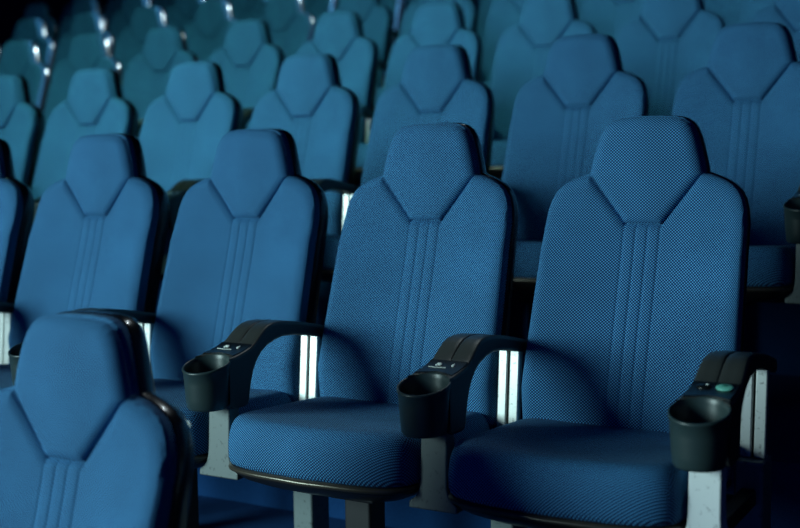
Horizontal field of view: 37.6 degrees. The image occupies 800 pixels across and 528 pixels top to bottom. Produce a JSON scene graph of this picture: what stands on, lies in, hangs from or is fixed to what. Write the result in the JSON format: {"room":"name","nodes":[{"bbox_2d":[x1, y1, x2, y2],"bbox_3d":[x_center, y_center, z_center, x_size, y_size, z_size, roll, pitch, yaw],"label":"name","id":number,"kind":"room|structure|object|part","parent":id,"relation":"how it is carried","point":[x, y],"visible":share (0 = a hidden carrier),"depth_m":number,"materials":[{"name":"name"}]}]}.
{"room":"auditorium","nodes":[
{"label":"auditorium","id":0,"kind":"room"},
{"bbox_2d":[0,0,151,49],"bbox_3d":[-5.677,-2.071,10.885,0.150,9.500,19.270,2,6,30],"label":"wall","id":1,"kind":"structure","parent":0,"point":[12,12],"depth_m":13.10,"materials":[{"name":"fabric"}]},
{"bbox_2d":[155,0,799,527],"bbox_3d":[-1.290,-0.277,8.570,9.870,5.226,19.400,2,6,30],"label":"floor","id":2,"kind":"structure","parent":0,"point":[771,329],"depth_m":3.58,"materials":[{"name":"blue carpet"}]},
{"bbox_2d":[0,302,14,363],"bbox_3d":[-1.291,0.438,3.424,0.112,0.676,0.546,2,6,30],"label":"armrest","id":3,"kind":"object","parent":2,"relation":"on","point":[6,309],"visible":0.23,"depth_m":3.56,"materials":[{"name":"grey metal"}]},
{"bbox_2d":[0,139,34,303],"bbox_3d":[-1.499,0.187,3.608,0.495,1.150,0.682,2,6,30],"label":"chair","id":4,"kind":"object","parent":2,"relation":"on","point":[17,205],"visible":0.87,"depth_m":3.66,"materials":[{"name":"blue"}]},
{"bbox_3d":[-1.406,0.037,3.758,0.486,0.619,0.218,2,6,30],"label":"backrest","id":5,"kind":"part","parent":4,"relation":"part of","materials":[{"name":"blue fabric"}]},
{"bbox_2d":[0,75,44,187],"bbox_3d":[-1.935,-0.266,5.168,0.495,1.150,0.682,2,6,30],"label":"chair","id":6,"kind":"object","parent":2,"relation":"on","point":[22,123],"visible":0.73,"depth_m":5.25,"materials":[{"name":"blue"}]},
{"bbox_3d":[-1.842,-0.415,5.317,0.486,0.619,0.218,2,6,30],"label":"backrest","id":7,"kind":"part","parent":6,"relation":"part of","materials":[{"name":"blue fabric"}]},
{"bbox_2d":[0,40,50,112],"bbox_3d":[-2.373,-0.719,6.728,0.495,1.150,0.682,2,6,30],"label":"chair","id":8,"kind":"object","parent":2,"relation":"on","point":[22,57],"visible":0.43,"depth_m":6.84,"materials":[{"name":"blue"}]},
{"bbox_3d":[-2.280,-0.868,6.878,0.486,0.619,0.218,2,6,30],"label":"backrest","id":9,"kind":"part","parent":8,"relation":"part of","materials":[{"name":"blue fabric"}]},
{"bbox_2d":[7,19,55,71],"bbox_3d":[-2.795,-1.171,8.279,0.495,1.150,0.682,2,6,30],"label":"chair","id":10,"kind":"object","parent":2,"relation":"on","point":[35,30],"visible":0.34,"depth_m":8.39,"materials":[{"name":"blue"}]},
{"bbox_3d":[-2.702,-1.321,8.429,0.486,0.619,0.218,2,6,30],"label":"backrest","id":11,"kind":"part","parent":10,"relation":"part of","materials":[{"name":"blue fabric"}]},
{"bbox_2d":[12,3,59,44],"bbox_3d":[-3.221,-1.623,9.833,0.495,1.150,0.682,2,6,30],"label":"chair","id":12,"kind":"object","parent":2,"relation":"on","point":[34,11],"visible":0.26,"depth_m":9.95,"materials":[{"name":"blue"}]},
{"bbox_3d":[-3.128,-1.773,9.983,0.486,0.619,0.218,2,6,30],"label":"backrest","id":13,"kind":"part","parent":12,"relation":"part of","materials":[{"name":"blue fabric"}]},
{"bbox_2d":[33,197,41,222],"bbox_3d":[-1.243,0.003,4.702,0.112,0.676,0.546,2,6,30],"label":"stand","id":14,"kind":"object","parent":2,"relation":"on","point":[36,201],"visible":0.02,"depth_m":4.46,"materials":[{"name":"grey"}]},
{"bbox_2d":[59,0,103,32],"bbox_3d":[-3.165,-2.058,11.107,0.495,1.150,0.682,2,6,30],"label":"chair","id":15,"kind":"object","parent":2,"relation":"on","point":[67,12],"visible":0.09,"depth_m":11.33,"materials":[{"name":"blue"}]},
{"bbox_2d":[8,308,155,385],"bbox_3d":[-0.807,0.456,3.143,0.112,0.676,0.546,2,6,30],"label":"armrest","id":16,"kind":"object","parent":2,"relation":"on","point":[146,320],"visible":0.09,"depth_m":3.17,"materials":[{"name":"grey plastic"}]},
{"bbox_3d":[-0.714,0.255,3.290,0.053,0.188,0.036,2,6,30],"label":"post","id":17,"kind":"part","parent":16,"relation":"part of","materials":[{"name":"metal"}]},
{"bbox_2d":[56,0,108,51],"bbox_3d":[-2.737,-1.606,9.552,0.495,1.150,0.682,2,6,30],"label":"chair","id":18,"kind":"object","parent":2,"relation":"on","point":[80,6],"visible":0.2,"depth_m":9.72,"materials":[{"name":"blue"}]},
{"bbox_3d":[-2.644,-1.755,9.702,0.486,0.619,0.218,2,6,30],"label":"backrest","id":19,"kind":"part","parent":18,"relation":"part of","materials":[{"name":"blue fabric"}]},
{"bbox_2d":[51,13,114,80],"bbox_3d":[-2.311,-1.153,7.998,0.495,1.150,0.682,2,6,30],"label":"chair","id":20,"kind":"object","parent":2,"relation":"on","point":[83,23],"visible":0.3,"depth_m":8.16,"materials":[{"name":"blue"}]},
{"bbox_3d":[-2.218,-1.303,8.148,0.486,0.619,0.218,2,6,30],"label":"backrest","id":21,"kind":"part","parent":20,"relation":"part of","materials":[{"name":"blue fabric"}]},
{"bbox_2d":[44,34,122,127],"bbox_3d":[-1.889,-0.701,6.447,0.495,1.150,0.682,2,6,30],"label":"chair","id":22,"kind":"object","parent":2,"relation":"on","point":[87,51],"visible":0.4,"depth_m":6.62,"materials":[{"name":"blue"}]},
{"bbox_2d":[0,133,169,390],"bbox_3d":[-1.015,0.205,3.327,0.495,1.150,0.682,2,6,30],"label":"chair","id":23,"kind":"object","parent":2,"relation":"on","point":[97,238],"visible":0.59,"depth_m":3.46,"materials":[{"name":"blue fabric"}]},
{"bbox_2d":[0,364,12,390],"bbox_3d":[-1.063,0.350,3.252,0.492,0.108,0.478,2,6,30],"label":"seat cushion","id":24,"kind":"object","parent":23,"relation":"on","point":[5,370],"depth_m":3.26,"materials":[{"name":"blue fabric"}]},
{"bbox_3d":[-0.922,0.055,3.477,0.486,0.619,0.218,2,6,30],"label":"backrest","id":25,"kind":"part","parent":23,"relation":"part of","materials":[{"name":"blue fabric"}]},
{"bbox_2d":[31,68,138,226],"bbox_3d":[-1.451,-0.248,4.886,0.495,1.150,0.682,2,6,30],"label":"chair","id":26,"kind":"object","parent":2,"relation":"on","point":[96,103],"visible":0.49,"depth_m":5.06,"materials":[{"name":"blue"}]},
{"bbox_2d":[0,310,194,527],"bbox_3d":[-0.679,0.680,1.828,0.495,1.150,0.682,2,6,30],"label":"chair","id":27,"kind":"object","parent":2,"relation":"on","point":[88,439],"visible":1,"depth_m":1.96,"materials":[{"name":"blue fabric"}]},
{"bbox_3d":[-0.587,0.530,1.978,0.486,0.619,0.218,2,6,30],"label":"backrest","id":28,"kind":"part","parent":27,"relation":"part of","materials":[{"name":"blue fabric"}]},
{"bbox_2d":[104,0,123,29],"bbox_3d":[-2.681,-2.041,10.826,0.495,1.150,0.682,2,6,30],"label":"chair","id":29,"kind":"object","parent":2,"relation":"on","point":[113,6],"visible":0.1,"depth_m":11.04,"materials":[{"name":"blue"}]},
{"bbox_2d":[108,0,151,51],"bbox_3d":[-2.253,-1.588,9.271,0.495,1.150,0.682,2,6,30],"label":"chair","id":30,"kind":"object","parent":2,"relation":"on","point":[121,21],"visible":0.25,"depth_m":9.47,"materials":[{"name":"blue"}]},
{"bbox_3d":[-2.160,-1.738,9.421,0.486,0.619,0.218,2,6,30],"label":"backrest","id":31,"kind":"part","parent":30,"relation":"part of","materials":[{"name":"blue fabric"}]},
{"bbox_2d":[137,119,143,138],"bbox_3d":[-1.196,-0.433,5.981,0.112,0.676,0.546,2,6,30],"label":"stand","id":32,"kind":"object","parent":2,"relation":"on","point":[140,121],"visible":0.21,"depth_m":5.74,"materials":[{"name":"grey"}]},
{"bbox_2d":[113,6,169,79],"bbox_3d":[-1.827,-1.136,7.717,0.495,1.150,0.682,2,6,30],"label":"chair","id":33,"kind":"object","parent":2,"relation":"on","point":[130,43],"visible":0.27,"depth_m":7.90,"materials":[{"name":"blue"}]},
{"bbox_2d":[122,27,199,120],"bbox_3d":[-1.405,-0.683,6.166,0.495,1.150,0.682,2,6,30],"label":"chair","id":34,"kind":"object","parent":2,"relation":"on","point":[147,75],"visible":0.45,"depth_m":6.33,"materials":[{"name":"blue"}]},
{"bbox_2d":[151,0,175,11],"bbox_3d":[-2.197,-2.023,10.544,0.495,1.150,0.682,2,6,30],"label":"chair","id":35,"kind":"object","parent":2,"relation":"on","point":[164,4],"visible":0.06,"depth_m":10.74,"materials":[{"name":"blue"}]},
{"bbox_2d":[161,179,203,273],"bbox_3d":[-0.759,0.020,4.421,0.112,0.676,0.546,2,6,30],"label":"armrest","id":36,"kind":"object","parent":2,"relation":"on","point":[178,191],"visible":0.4,"depth_m":4.25,"materials":[{"name":"grey"}]},
{"bbox_3d":[-0.835,-0.255,4.274,0.086,0.022,0.071,2,6,30],"label":"control panel","id":37,"kind":"part","parent":36,"relation":"part of","materials":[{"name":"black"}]},
{"bbox_2d":[165,0,205,29],"bbox_3d":[-1.769,-1.571,8.990,0.495,1.150,0.682,2,6,30],"label":"chair","id":38,"kind":"object","parent":2,"relation":"on","point":[181,14],"visible":0.24,"depth_m":9.17,"materials":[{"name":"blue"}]},
{"bbox_2d":[139,61,243,279],"bbox_3d":[-0.967,-0.231,4.605,0.495,1.150,0.682,2,6,30],"label":"chair","id":39,"kind":"object","parent":2,"relation":"on","point":[182,130],"visible":0.44,"depth_m":4.75,"materials":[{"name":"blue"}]},
{"bbox_3d":[-0.874,-0.380,4.755,0.486,0.619,0.218,2,6,30],"label":"backrest","id":40,"kind":"part","parent":39,"relation":"part of","materials":[{"name":"blue fabric"}]},
{"bbox_2d":[183,0,236,61],"bbox_3d":[-1.343,-1.118,7.436,0.495,1.150,0.682,2,6,30],"label":"chair","id":41,"kind":"object","parent":2,"relation":"on","point":[206,34],"visible":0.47,"depth_m":7.59,"materials":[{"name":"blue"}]},
{"bbox_3d":[-1.250,-1.268,7.586,0.486,0.619,0.218,2,6,30],"label":"backrest","id":42,"kind":"part","parent":41,"relation":"part of","materials":[{"name":"blue fabric"}]},
{"bbox_2d":[150,128,328,527],"bbox_3d":[-0.531,0.222,3.046,0.495,1.150,0.682,2,6,30],"label":"chair","id":43,"kind":"object","parent":2,"relation":"on","point":[248,240],"visible":0.6,"depth_m":3.17,"materials":[{"name":"blue fabric"}]},
{"bbox_2d":[154,378,290,454],"bbox_3d":[-0.579,0.368,2.971,0.492,0.108,0.478,2,6,30],"label":"seat cushion","id":44,"kind":"object","parent":43,"relation":"on","point":[264,392],"depth_m":2.95,"materials":[{"name":"blue fabric"}]},
{"bbox_3d":[-0.438,0.073,3.196,0.486,0.619,0.218,2,6,30],"label":"backrest","id":45,"kind":"part","parent":43,"relation":"part of","materials":[{"name":"blue fabric"}]},
{"bbox_2d":[208,20,285,128],"bbox_3d":[-0.920,-0.666,5.885,0.495,1.150,0.682,2,6,30],"label":"chair","id":46,"kind":"object","parent":2,"relation":"on","point":[251,65],"visible":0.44,"depth_m":6.01,"materials":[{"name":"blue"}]},
{"bbox_2d":[228,0,266,20],"bbox_3d":[-1.285,-1.553,8.709,0.495,1.150,0.682,2,6,30],"label":"chair","id":47,"kind":"object","parent":2,"relation":"on","point":[241,9],"visible":0.18,"depth_m":8.85,"materials":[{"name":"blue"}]},
{"bbox_2d":[243,108,253,128],"bbox_3d":[-0.713,-0.415,5.700,0.112,0.676,0.546,2,6,30],"label":"stand","id":48,"kind":"object","parent":2,"relation":"on","point":[248,112],"visible":0.04,"depth_m":5.59,"materials":[{"name":"grey"}]},
{"bbox_2d":[182,319,328,527],"bbox_3d":[-0.323,0.473,2.862,0.112,0.676,0.546,2,6,30],"label":"armrest","id":49,"kind":"object","parent":2,"relation":"on","point":[217,381],"visible":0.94,"depth_m":2.71,"materials":[{"name":"grey plastic"}]},
{"bbox_3d":[-0.398,0.198,2.715,0.086,0.022,0.071,2,6,30],"label":"control panel","id":50,"kind":"part","parent":49,"relation":"part of","materials":[{"name":"black plastic"}]},
{"bbox_3d":[-0.230,0.272,3.009,0.053,0.188,0.036,2,6,30],"label":"post","id":51,"kind":"part","parent":49,"relation":"part of","materials":[{"name":"metal"}]},
{"bbox_3d":[-0.227,0.581,3.034,0.090,0.429,0.130,2,6,30],"label":"leg","id":52,"kind":"part","parent":49,"relation":"part of","materials":[{"name":"grey metal"}]},
{"bbox_2d":[255,0,315,57],"bbox_3d":[-0.859,-1.101,7.155,0.495,1.150,0.682,2,6,30],"label":"chair","id":53,"kind":"object","parent":2,"relation":"on","point":[290,27],"visible":0.32,"depth_m":7.27,"materials":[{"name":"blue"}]},
{"bbox_2d":[249,53,361,281],"bbox_3d":[-0.483,-0.213,4.324,0.495,1.150,0.682,2,6,30],"label":"chair","id":54,"kind":"object","parent":2,"relation":"on","point":[309,101],"visible":0.48,"depth_m":4.44,"materials":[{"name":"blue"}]},
{"bbox_3d":[-0.390,-0.362,4.474,0.486,0.619,0.218,2,6,30],"label":"backrest","id":55,"kind":"part","parent":54,"relation":"part of","materials":[{"name":"blue fabric"}]},
{"bbox_2d":[302,0,335,22],"bbox_3d":[-0.801,-1.535,8.427,0.495,1.150,0.682,2,6,30],"label":"chair","id":56,"kind":"object","parent":2,"relation":"on","point":[315,8],"visible":0.09,"depth_m":8.51,"materials":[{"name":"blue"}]},
{"bbox_2d":[310,179,358,223],"bbox_3d":[-0.275,0.038,4.140,0.112,0.676,0.546,2,6,30],"label":"armrest","id":57,"kind":"object","parent":2,"relation":"on","point":[333,185],"visible":0.06,"depth_m":4.18,"materials":[{"name":"grey plastic"}]},
{"bbox_3d":[-0.182,-0.163,4.287,0.053,0.188,0.036,2,6,30],"label":"post","id":58,"kind":"part","parent":57,"relation":"part of","materials":[{"name":"metal"}]},
{"bbox_2d":[296,11,379,184],"bbox_3d":[-0.436,-0.648,5.603,0.495,1.150,0.682,2,6,30],"label":"chair","id":59,"kind":"object","parent":2,"relation":"on","point":[340,34],"visible":0.36,"depth_m":5.71,"materials":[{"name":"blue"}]},
{"bbox_3d":[-0.344,-0.798,5.753,0.486,0.619,0.218,2,6,30],"label":"backrest","id":60,"kind":"part","parent":59,"relation":"part of","materials":[{"name":"blue fabric"}]},
{"bbox_2d":[331,0,393,87],"bbox_3d":[-0.375,-1.083,6.874,0.495,1.150,0.682,2,6,30],"label":"chair","id":61,"kind":"object","parent":2,"relation":"on","point":[377,20],"visible":0.23,"depth_m":6.95,"materials":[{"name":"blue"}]},
{"bbox_2d":[361,105,374,142],"bbox_3d":[-0.229,-0.397,5.419,0.112,0.676,0.546,2,6,30],"label":"armrest","id":62,"kind":"object","parent":2,"relation":"on","point":[368,114],"visible":0.02,"depth_m":5.54,"materials":[{"name":"grey"}]},
{"bbox_3d":[-0.135,-0.598,5.566,0.053,0.188,0.036,2,6,30],"label":"post","id":63,"kind":"part","parent":62,"relation":"part of","materials":[{"name":"metal"}]},
{"bbox_2d":[228,123,518,527],"bbox_3d":[-0.047,0.240,2.765,0.495,1.150,0.682,2,6,30],"label":"chair","id":64,"kind":"object","parent":2,"relation":"on","point":[426,253],"visible":0.85,"depth_m":2.86,"materials":[{"name":"blue fabric"}]},
{"bbox_2d":[228,396,489,487],"bbox_3d":[-0.095,0.385,2.690,0.492,0.108,0.478,2,6,30],"label":"seat cushion","id":65,"kind":"object","parent":64,"relation":"on","point":[322,441],"depth_m":2.52,"materials":[{"name":"blue fabric"}]},
{"bbox_3d":[0.046,0.090,2.915,0.486,0.619,0.218,2,6,30],"label":"backrest","id":66,"kind":"part","parent":64,"relation":"part of","materials":[{"name":"blue fabric"}]},
{"bbox_2d":[379,59,387,86],"bbox_3d":[-0.167,-0.832,6.689,0.112,0.676,0.546,2,6,30],"label":"stand","id":67,"kind":"object","parent":2,"relation":"on","point":[383,65],"visible":0.02,"depth_m":6.77,"materials":[{"name":"grey"}]},
{"bbox_3d":[-0.074,-1.033,6.837,0.053,0.188,0.036,2,6,30],"label":"post","id":68,"kind":"part","parent":67,"relation":"part of","materials":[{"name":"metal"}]},
{"bbox_2d":[380,0,402,49],"bbox_3d":[-0.317,-1.518,8.146,0.495,1.150,0.682,2,6,30],"label":"chair","id":69,"kind":"object","parent":2,"relation":"on","point":[395,6],"visible":0.03,"depth_m":8.19,"materials":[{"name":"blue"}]},
{"bbox_2d":[392,29,398,42],"bbox_3d":[-0.109,-1.267,7.962,0.112,0.676,0.546,2,6,30],"label":"stand","id":70,"kind":"object","parent":2,"relation":"on","point":[395,36],"visible":0.05,"depth_m":8.05,"materials":[{"name":"grey"}]},
{"bbox_2d":[399,0,406,32],"bbox_3d":[-0.261,-1.953,9.420,0.495,1.150,0.682,2,6,30],"label":"chair","id":71,"kind":"object","parent":2,"relation":"on","point":[404,5],"visible":0.02,"depth_m":9.44,"materials":[{"name":"blue fabric"}]},
{"bbox_3d":[-0.169,-2.102,9.570,0.486,0.619,0.218,2,6,30],"label":"backrest","id":72,"kind":"part","parent":71,"relation":"part of","materials":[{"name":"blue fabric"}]},
{"bbox_2d":[321,44,495,281],"bbox_3d":[0.001,-0.195,4.043,0.495,1.150,0.682,2,6,30],"label":"chair","id":73,"kind":"object","parent":2,"relation":"on","point":[438,84],"visible":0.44,"depth_m":4.19,"materials":[{"name":"blue fabric"}]},
{"bbox_2d":[323,235,340,269],"bbox_3d":[-0.048,-0.050,3.969,0.492,0.108,0.478,2,6,30],"label":"seat cushion","id":74,"kind":"object","parent":73,"relation":"on","point":[332,241],"depth_m":3.81,"materials":[{"name":"blue fabric"}]},
{"bbox_3d":[0.094,-0.345,4.193,0.486,0.619,0.218,2,6,30],"label":"backrest","id":75,"kind":"part","parent":73,"relation":"part of","materials":[{"name":"blue fabric"}]},
{"bbox_2d":[354,2,482,179],"bbox_3d":[0.048,-0.631,5.322,0.495,1.150,0.682,2,6,30],"label":"chair","id":76,"kind":"object","parent":2,"relation":"on","point":[438,22],"visible":0.34,"depth_m":5.46,"materials":[{"name":"blue fabric"}]},
{"bbox_2d":[356,143,367,167],"bbox_3d":[-0.001,-0.485,5.248,0.492,0.108,0.478,2,6,30],"label":"seat cushion","id":77,"kind":"object","parent":76,"relation":"on","point":[362,147],"depth_m":5.08,"materials":[{"name":"blue fabric"}]},
{"bbox_3d":[0.140,-0.780,5.472,0.486,0.619,0.218,2,6,30],"label":"backrest","id":78,"kind":"part","parent":76,"relation":"part of","materials":[{"name":"blue fabric"}]},
{"bbox_2d":[374,0,477,110],"bbox_3d":[0.109,-1.065,6.593,0.495,1.150,0.682,2,6,30],"label":"chair","id":79,"kind":"object","parent":2,"relation":"on","point":[469,7],"visible":0.12,"depth_m":6.68,"materials":[{"name":"blue fabric"}]},
{"bbox_2d":[374,87,383,106],"bbox_3d":[0.061,-0.920,6.518,0.492,0.108,0.478,2,6,30],"label":"seat cushion","id":80,"kind":"object","parent":79,"relation":"on","point":[379,90],"depth_m":6.36,"materials":[{"name":"blue fabric"}]},
{"bbox_3d":[0.202,-1.215,6.743,0.486,0.619,0.218,2,6,30],"label":"backrest","id":81,"kind":"part","parent":79,"relation":"part of","materials":[{"name":"blue fabric"}]},
{"bbox_2d":[390,0,473,53],"bbox_3d":[0.167,-1.500,7.865,0.495,1.150,0.682,2,6,30],"label":"chair","id":82,"kind":"object","parent":2,"relation":"on","point":[410,1],"visible":0.02,"depth_m":8.09,"materials":[{"name":"blue fabric"}]},
{"bbox_3d":[0.260,-1.650,8.015,0.486,0.619,0.218,2,6,30],"label":"backrest","id":83,"kind":"part","parent":82,"relation":"part of","materials":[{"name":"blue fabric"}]},
{"bbox_2d":[396,333,527,527],"bbox_3d":[0.161,0.491,2.580,0.112,0.676,0.546,2,6,30],"label":"armrest","id":84,"kind":"object","parent":2,"relation":"on","point":[432,400],"visible":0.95,"depth_m":2.42,"materials":[{"name":"grey plastic"}]},
{"bbox_3d":[0.086,0.216,2.433,0.086,0.022,0.071,2,6,30],"label":"control panel","id":85,"kind":"part","parent":84,"relation":"part of","materials":[{"name":"black plastic"}]},
{"bbox_3d":[0.257,0.598,2.753,0.090,0.429,0.130,2,6,30],"label":"leg","id":86,"kind":"part","parent":84,"relation":"part of","materials":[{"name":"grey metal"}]},
{"bbox_3d":[0.254,0.290,2.728,0.053,0.188,0.036,2,6,30],"label":"post","id":87,"kind":"part","parent":84,"relation":"part of","materials":[{"name":"metal"}]},
{"bbox_2d":[477,0,493,43],"bbox_3d":[0.651,-1.482,7.584,0.495,1.150,0.682,2,6,30],"label":"chair","id":88,"kind":"object","parent":2,"relation":"on","point":[485,5],"visible":0.04,"depth_m":7.78,"materials":[{"name":"blue fabric"}]},
{"bbox_2d":[481,0,525,87],"bbox_3d":[0.593,-1.048,6.311,0.495,1.150,0.682,2,6,30],"label":"chair","id":89,"kind":"object","parent":2,"relation":"on","point":[503,14],"visible":0.14,"depth_m":6.51,"materials":[{"name":"blue fabric"}]},
{"bbox_2d":[490,0,596,179],"bbox_3d":[0.532,-0.613,5.041,0.495,1.150,0.682,2,6,30],"label":"chair","id":90,"kind":"object","parent":2,"relation":"on","point":[522,52],"visible":0.41,"depth_m":5.21,"materials":[{"name":"blue fabric"}]},
{"bbox_2d":[490,140,507,165],"bbox_3d":[0.483,-0.468,4.967,0.492,0.108,0.478,2,6,30],"label":"seat cushion","id":91,"kind":"object","parent":90,"relation":"on","point":[499,147],"depth_m":4.75,"materials":[{"name":"blue fabric"}]},
{"bbox_3d":[0.624,-0.762,5.191,0.486,0.619,0.218,2,6,30],"label":"backrest","id":92,"kind":"part","parent":90,"relation":"part of","materials":[{"name":"blue fabric"}]},
{"bbox_2d":[502,34,648,393],"bbox_3d":[0.485,-0.178,3.762,0.495,1.150,0.682,2,6,30],"label":"chair","id":93,"kind":"object","parent":2,"relation":"on","point":[560,116],"visible":0.61,"depth_m":3.92,"materials":[{"name":"blue fabric"}]},
{"bbox_2d":[514,239,542,277],"bbox_3d":[0.436,-0.032,3.688,0.492,0.108,0.478,2,6,30],"label":"seat cushion","id":94,"kind":"object","parent":93,"relation":"on","point":[527,256],"depth_m":3.46,"materials":[{"name":"blue fabric"}]},
{"bbox_3d":[0.578,-0.327,3.912,0.486,0.619,0.218,2,6,30],"label":"backrest","id":95,"kind":"part","parent":93,"relation":"part of","materials":[{"name":"blue fabric"}]},
{"bbox_2d":[575,0,583,19],"bbox_3d":[1.135,-1.465,7.303,0.495,1.150,0.682,2,6,30],"label":"chair","id":96,"kind":"object","parent":2,"relation":"on","point":[579,3],"visible":0.02,"depth_m":7.47,"materials":[{"name":"blue fabric"}]},
{"bbox_2d":[448,115,750,527],"bbox_3d":[0.437,0.258,2.484,0.495,1.150,0.682,2,6,30],"label":"chair","id":97,"kind":"object","parent":2,"relation":"on","point":[642,275],"visible":0.94,"depth_m":2.58,"materials":[{"name":"blue fabric"}]},
{"bbox_2d":[448,418,731,526],"bbox_3d":[0.389,0.403,2.409,0.492,0.108,0.478,2,6,30],"label":"seat cushion","id":98,"kind":"object","parent":97,"relation":"on","point":[559,472],"depth_m":2.24,"materials":[{"name":"blue fabric"}]},
{"bbox_3d":[0.530,0.108,2.634,0.486,0.619,0.218,2,6,30],"label":"backrest","id":99,"kind":"part","parent":97,"relation":"part of","materials":[{"name":"blue fabric"}]},
{"bbox_2d":[581,0,642,39],"bbox_3d":[1.077,-1.030,6.030,0.495,1.150,0.682,2,6,30],"label":"chair","id":100,"kind":"object","parent":2,"relation":"on","point":[606,16],"visible":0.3,"depth_m":6.22,"materials":[{"name":"blue fabric"}]},
{"bbox_2d":[616,0,724,115],"bbox_3d":[1.016,-0.595,4.760,0.495,1.150,0.682,2,6,30],"label":"chair","id":101,"kind":"object","parent":2,"relation":"on","point":[669,40],"visible":0.45,"depth_m":4.90,"materials":[{"name":"blue fabric"}]},
{"bbox_2d":[667,351,776,527],"bbox_3d":[0.645,0.508,2.299,0.112,0.676,0.546,2,6,30],"label":"armrest","id":102,"kind":"object","parent":2,"relation":"on","point":[729,390],"visible":1,"depth_m":2.15,"materials":[{"name":"grey plastic"}]},
{"bbox_3d":[0.570,0.233,2.152,0.086,0.022,0.071,2,6,30],"label":"control panel","id":103,"kind":"part","parent":102,"relation":"part of","materials":[{"name":"black plastic"}]},
{"bbox_3d":[0.647,0.491,2.302,0.032,0.034,0.297,2,6,30],"label":"frame","id":104,"kind":"part","parent":102,"relation":"part of","materials":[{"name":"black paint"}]},
{"bbox_3d":[0.741,0.616,2.472,0.090,0.429,0.130,2,6,30],"label":"leg","id":105,"kind":"part","parent":102,"relation":"part of","materials":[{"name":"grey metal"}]},
{"bbox_3d":[0.738,0.307,2.446,0.053,0.188,0.036,2,6,30],"label":"post","id":106,"kind":"part","parent":102,"relation":"part of","materials":[{"name":"metal"}]},
{"bbox_2d":[672,21,799,306],"bbox_3d":[0.969,-0.160,3.481,0.495,1.150,0.682,2,6,30],"label":"chair","id":107,"kind":"object","parent":2,"relation":"on","point":[744,103],"visible":0.62,"depth_m":3.60,"materials":[{"name":"blue fabric"}]},
{"bbox_3d":[1.062,-0.310,3.631,0.486,0.619,0.218,2,6,30],"label":"backrest","id":108,"kind":"part","parent":107,"relation":"part of","materials":[{"name":"blue fabric"}]},
{"bbox_2d":[747,245,795,286],"bbox_3d":[0.920,-0.015,3.406,0.492,0.108,0.478,2,6,30],"label":"seat cushion","id":109,"kind":"object","parent":107,"relation":"on","point":[768,265],"depth_m":3.14,"materials":[{"name":"blue fabric"}]},
{"bbox_2d":[703,0,774,25],"bbox_3d":[1.561,-1.012,5.749,0.495,1.150,0.682,2,6,30],"label":"chair","id":110,"kind":"object","parent":2,"relation":"on","point":[731,11],"visible":0.1,"depth_m":5.88,"materials":[{"name":"blue fabric"}]},
{"bbox_2d":[751,0,799,61],"bbox_3d":[1.500,-0.578,4.479,0.495,1.150,0.682,2,6,30],"label":"chair","id":111,"kind":"object","parent":2,"relation":"on","point":[786,12],"visible":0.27,"depth_m":4.68,"materials":[{"name":"blue fabric"}]},
{"bbox_2d":[783,185,799,303],"bbox_3d":[1.177,0.091,3.297,0.112,0.676,0.546,2,6,30],"label":"armrest","id":112,"kind":"object","parent":2,"relation":"on","point":[791,207],"visible":1,"depth_m":3.13,"materials":[{"name":"grey"}]},
{"bbox_3d":[1.101,-0.184,3.150,0.086,0.022,0.071,2,6,30],"label":"control panel","id":113,"kind":"part","parent":112,"relation":"part of","materials":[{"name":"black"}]}
]}

